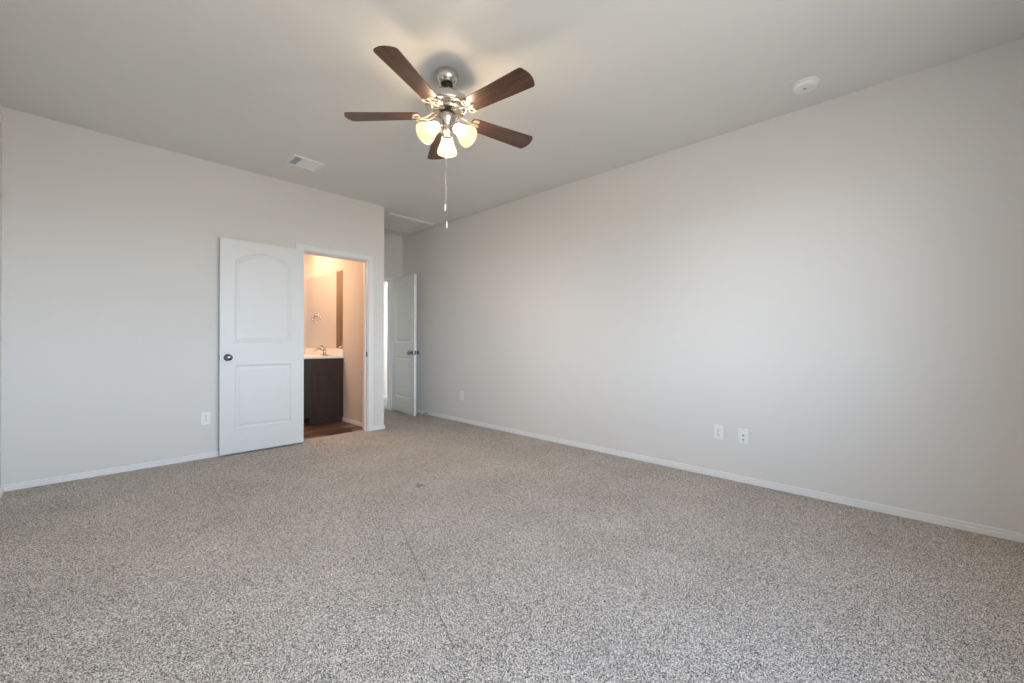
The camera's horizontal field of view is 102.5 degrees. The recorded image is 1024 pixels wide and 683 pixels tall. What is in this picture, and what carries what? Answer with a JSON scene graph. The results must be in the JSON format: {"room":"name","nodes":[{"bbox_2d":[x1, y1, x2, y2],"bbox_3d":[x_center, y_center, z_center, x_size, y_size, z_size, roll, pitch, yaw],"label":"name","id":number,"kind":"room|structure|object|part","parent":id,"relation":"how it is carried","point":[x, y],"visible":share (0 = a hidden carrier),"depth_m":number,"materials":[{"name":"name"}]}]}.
{"room":"empty bedroom","nodes":[
{"label":"empty bedroom","id":0,"kind":"room"},
{"bbox_2d":[0,101,1,485],"bbox_3d":[-1.724,-0.291,1.036,5.207,2.692,0.120,0,0,44],"label":"wall","id":1,"kind":"structure","parent":0,"point":[0,101],"depth_m":2.85,"materials":[{"name":"white paint"}]},
{"bbox_2d":[0,485,3,498],"bbox_3d":[-1.677,1.031,1.080,5.194,0.047,0.014,0,0,44],"label":"baseboard","id":2,"kind":"structure","parent":1,"relation":"attached to","point":[1,486],"depth_m":2.81,"materials":[{"name":"white paint"}]},
{"bbox_2d":[1,107,383,484],"bbox_3d":[-2.646,-0.294,3.930,0.120,2.692,3.040,0,0,44],"label":"wall","id":3,"kind":"structure","parent":0,"point":[110,244],"depth_m":3.31,"materials":[{"name":"white paint"}]},
{"bbox_2d":[2,443,294,491],"bbox_3d":[-2.907,1.027,3.562,0.014,0.047,1.914,0,0,44],"label":"baseboard","id":4,"kind":"structure","parent":3,"relation":"attached to","point":[57,479],"depth_m":3.25,"materials":[{"name":"white paint"}]},
{"bbox_2d":[201,411,210,424],"bbox_3d":[-2.766,0.691,3.714,0.008,0.116,0.072,0,0,44],"label":"wall outlet","id":5,"kind":"object","parent":3,"relation":"attached to","point":[205,416],"visible":1,"depth_m":3.71,"materials":[{"name":"white plastic"}]},
{"bbox_2d":[219,237,303,454],"bbox_3d":[-2.417,0.042,4.012,0.175,1.985,0.730,0,0,44],"label":"door","id":6,"kind":"structure","parent":3,"relation":"in","point":[261,286],"depth_m":3.98,"materials":[{"name":"white paint"}]},
{"bbox_3d":[-2.589,0.145,3.756,0.070,0.066,0.066,0,0,44],"label":"knob","id":7,"kind":"part","parent":6,"relation":"part of","materials":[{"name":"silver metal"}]},
{"bbox_2d":[295,243,373,443],"bbox_3d":[-1.988,0.016,4.610,0.138,2.075,0.869,0,0,44],"label":"door frame","id":8,"kind":"structure","parent":3,"relation":"attached to","point":[368,283],"depth_m":4.85,"materials":[{"name":"white paint"}]},
{"bbox_2d":[373,425,384,430],"bbox_3d":[-1.596,1.032,4.939,0.014,0.047,0.150,0,0,44],"label":"baseboard","id":9,"kind":"structure","parent":3,"relation":"attached to","point":[379,427],"depth_m":4.93,"materials":[{"name":"white paint"}]},
{"bbox_2d":[304,254,306,353],"bbox_3d":[-3.914,-0.298,5.676,0.100,2.692,2.020,0,0,44],"label":"wall","id":10,"kind":"structure","parent":0,"point":[305,255],"depth_m":6.36,"materials":[{"name":"beige paint"}]},
{"bbox_2d":[307,254,362,422],"bbox_3d":[-2.574,-0.294,5.878,2.463,2.692,0.120,0,0,44],"label":"wall","id":11,"kind":"structure","parent":0,"point":[317,266],"depth_m":5.33,"materials":[{"name":"beige paint"}]},
{"bbox_2d":[307,270,342,348],"bbox_3d":[-2.718,-0.436,5.924,1.270,1.068,0.011,0,0,44],"label":"wall mirror","id":12,"kind":"object","parent":11,"relation":"attached to","point":[325,292],"visible":1,"depth_m":5.87,"materials":[{"name":"mirror"}]},
{"bbox_2d":[343,417,362,426],"bbox_3d":[-1.990,1.030,5.224,0.708,0.047,0.014,0,0,44],"label":"baseboard","id":13,"kind":"structure","parent":11,"relation":"attached to","point":[347,420],"depth_m":5.26,"materials":[{"name":"white paint"}]},
{"bbox_2d":[384,281,387,395],"bbox_3d":[-2.561,-0.294,7.591,0.120,2.692,2.380,0,0,44],"label":"wall","id":14,"kind":"structure","parent":0,"point":[385,282],"depth_m":7.71,"materials":[{"name":"white paint"}]},
{"bbox_2d":[384,233,401,279],"bbox_3d":[-2.083,-0.292,6.135,0.120,2.692,0.930,0,0,44],"label":"wall","id":15,"kind":"structure","parent":0,"point":[392,243],"depth_m":6.31,"materials":[{"name":"white paint"}]},
{"bbox_2d":[384,276,394,410],"bbox_3d":[-2.123,0.031,6.082,0.138,2.045,0.800,0,0,44],"label":"door frame","id":16,"kind":"structure","parent":15,"relation":"attached to","point":[389,279],"depth_m":6.33,"materials":[{"name":"white paint"}]},
{"bbox_2d":[392,274,418,415],"bbox_3d":[-1.589,0.044,6.031,0.175,1.985,0.730,0,0,-40],"label":"door","id":17,"kind":"structure","parent":15,"relation":"in","point":[404,289],"depth_m":5.98,"materials":[{"name":"white paint"}]},
{"bbox_2d":[0,398,1023,682],"bbox_3d":[-1.209,1.106,4.200,9.060,0.100,5.420,0,0,44],"label":"floor","id":18,"kind":"structure","parent":0,"point":[420,548],"depth_m":1.86,"materials":[{"name":"carpet"}]},
{"bbox_2d":[304,358,342,424],"bbox_3d":[-2.907,0.632,5.722,1.290,0.838,0.557,0,0,44],"label":"vanity cabinet","id":19,"kind":"object","parent":18,"relation":"on","point":[323,377],"visible":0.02,"depth_m":5.29,"materials":[{"name":"brown wood"}]},
{"bbox_2d":[304,348,343,358],"bbox_3d":[-2.892,0.207,5.731,1.298,0.228,0.526,0,0,44],"label":"countertop","id":20,"kind":"structure","parent":19,"relation":"on","point":[310,353],"depth_m":5.65,"materials":[{"name":"stone"}]},
{"bbox_2d":[314,345,326,355],"bbox_3d":[-2.613,0.115,5.609,0.150,0.144,0.162,0,0,44],"label":"faucet","id":21,"kind":"object","parent":20,"relation":"on","point":[324,349],"visible":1,"depth_m":5.62,"materials":[{"name":"silver metal"}]},
{"bbox_2d":[0,0,1023,236],"bbox_3d":[-1.209,-1.686,4.264,9.160,0.100,5.500,0,0,44],"label":"ceiling","id":22,"kind":"structure","parent":0,"point":[247,85],"depth_m":2.48,"materials":[{"name":"white paint"}]},
{"bbox_2d":[285,154,324,171],"bbox_3d":[-1.895,-1.631,3.765,0.236,0.013,0.266,0,0,44],"label":"ceiling vent","id":23,"kind":"object","parent":22,"relation":"in","point":[295,160],"visible":1,"depth_m":3.76,"materials":[{"name":"white plastic"}]},
{"bbox_2d":[384,213,432,232],"bbox_3d":[-1.555,-1.627,5.670,0.650,0.019,0.660,0,0,44],"label":"attic hatch","id":24,"kind":"object","parent":22,"relation":"attached to","point":[392,221],"visible":0.8,"depth_m":5.67,"materials":[{"name":"white paint"}]},
{"bbox_2d":[344,46,534,227],"bbox_3d":[-0.362,-1.163,2.493,1.177,0.940,1.193,0,0,44],"label":"ceiling fan","id":25,"kind":"object","parent":22,"relation":"hanging from","point":[446,103],"visible":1,"depth_m":2.44,"materials":[{"name":"brown wood"}]},
{"bbox_3d":[-0.788,-1.379,2.516,0.464,0.006,0.140,0,10,2],"label":"blade","id":26,"kind":"part","parent":25,"relation":"part of","materials":[{"name":"brown wood"}]},
{"bbox_3d":[-0.529,-1.378,2.135,0.140,0.006,0.464,11,4,19],"label":"blade","id":27,"kind":"part","parent":25,"relation":"part of","materials":[{"name":"brown wood"}]},
{"bbox_3d":[-0.495,-1.243,2.432,0.126,0.144,0.146,0,0,44],"label":"lamp shade","id":28,"kind":"part","parent":25,"relation":"part of","materials":[{"name":"white glass"}]},
{"bbox_3d":[-0.506,-1.378,2.880,0.140,0.006,0.464,-10,3,-16],"label":"blade","id":29,"kind":"part","parent":25,"relation":"part of","materials":[{"name":"brown wood"}]},
{"bbox_3d":[-0.412,-1.242,2.633,0.141,0.144,0.134,0,0,44],"label":"lamp shade","id":30,"kind":"part","parent":25,"relation":"part of","materials":[{"name":"white glass"}]},
{"bbox_3d":[-0.276,-1.242,2.466,0.145,0.144,0.124,0,0,44],"label":"lamp shade","id":31,"kind":"part","parent":25,"relation":"part of","materials":[{"name":"white glass"}]},
{"bbox_3d":[-0.086,-1.376,2.264,0.464,0.006,0.140,0,-10,38],"label":"blade","id":32,"kind":"part","parent":25,"relation":"part of","materials":[{"name":"brown wood"}]},
{"bbox_3d":[-0.072,-1.376,2.725,0.464,0.006,0.140,0,-10,-34],"label":"blade","id":33,"kind":"part","parent":25,"relation":"part of","materials":[{"name":"brown wood"}]},
{"bbox_2d":[791,76,819,93],"bbox_3d":[1.843,-1.605,2.586,0.150,0.042,0.150,0,0,44],"label":"smoke detector","id":34,"kind":"object","parent":22,"relation":"attached to","point":[804,85],"visible":1,"depth_m":2.56,"materials":[{"name":"white plastic"}]},
{"bbox_2d":[402,38,1023,532],"bbox_3d":[0.611,-0.284,4.295,6.560,2.692,0.120,0,0,44],"label":"wall","id":35,"kind":"structure","parent":0,"point":[838,282],"depth_m":2.93,"materials":[{"name":"white paint"}]},
{"bbox_2d":[460,391,463,399],"bbox_3d":[-0.664,0.713,5.417,0.072,0.116,0.008,0,0,44],"label":"wall outlet","id":36,"kind":"object","parent":35,"relation":"attached to","point":[461,392],"visible":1,"depth_m":5.41,"materials":[{"name":"white plastic"}]},
{"bbox_2d":[714,424,723,439],"bbox_3d":[1.626,0.711,3.236,0.072,0.116,0.008,0,0,44],"label":"wall outlet","id":37,"kind":"object","parent":35,"relation":"attached to","point":[718,429],"visible":1,"depth_m":3.23,"materials":[{"name":"white plastic"}]},
{"bbox_2d":[416,409,1023,542],"bbox_3d":[0.568,1.038,4.239,6.300,0.047,0.014,0,0,44],"label":"baseboard","id":38,"kind":"structure","parent":35,"relation":"attached to","point":[953,523],"depth_m":2.91,"materials":[{"name":"white paint"}]},
{"bbox_2d":[738,428,748,444],"bbox_3d":[1.750,0.716,3.113,0.072,0.116,0.016,0,0,44],"label":"cable plate","id":39,"kind":"object","parent":35,"relation":"attached to","point":[743,434],"visible":1,"depth_m":3.11,"materials":[{"name":"white plastic"}]}
]}

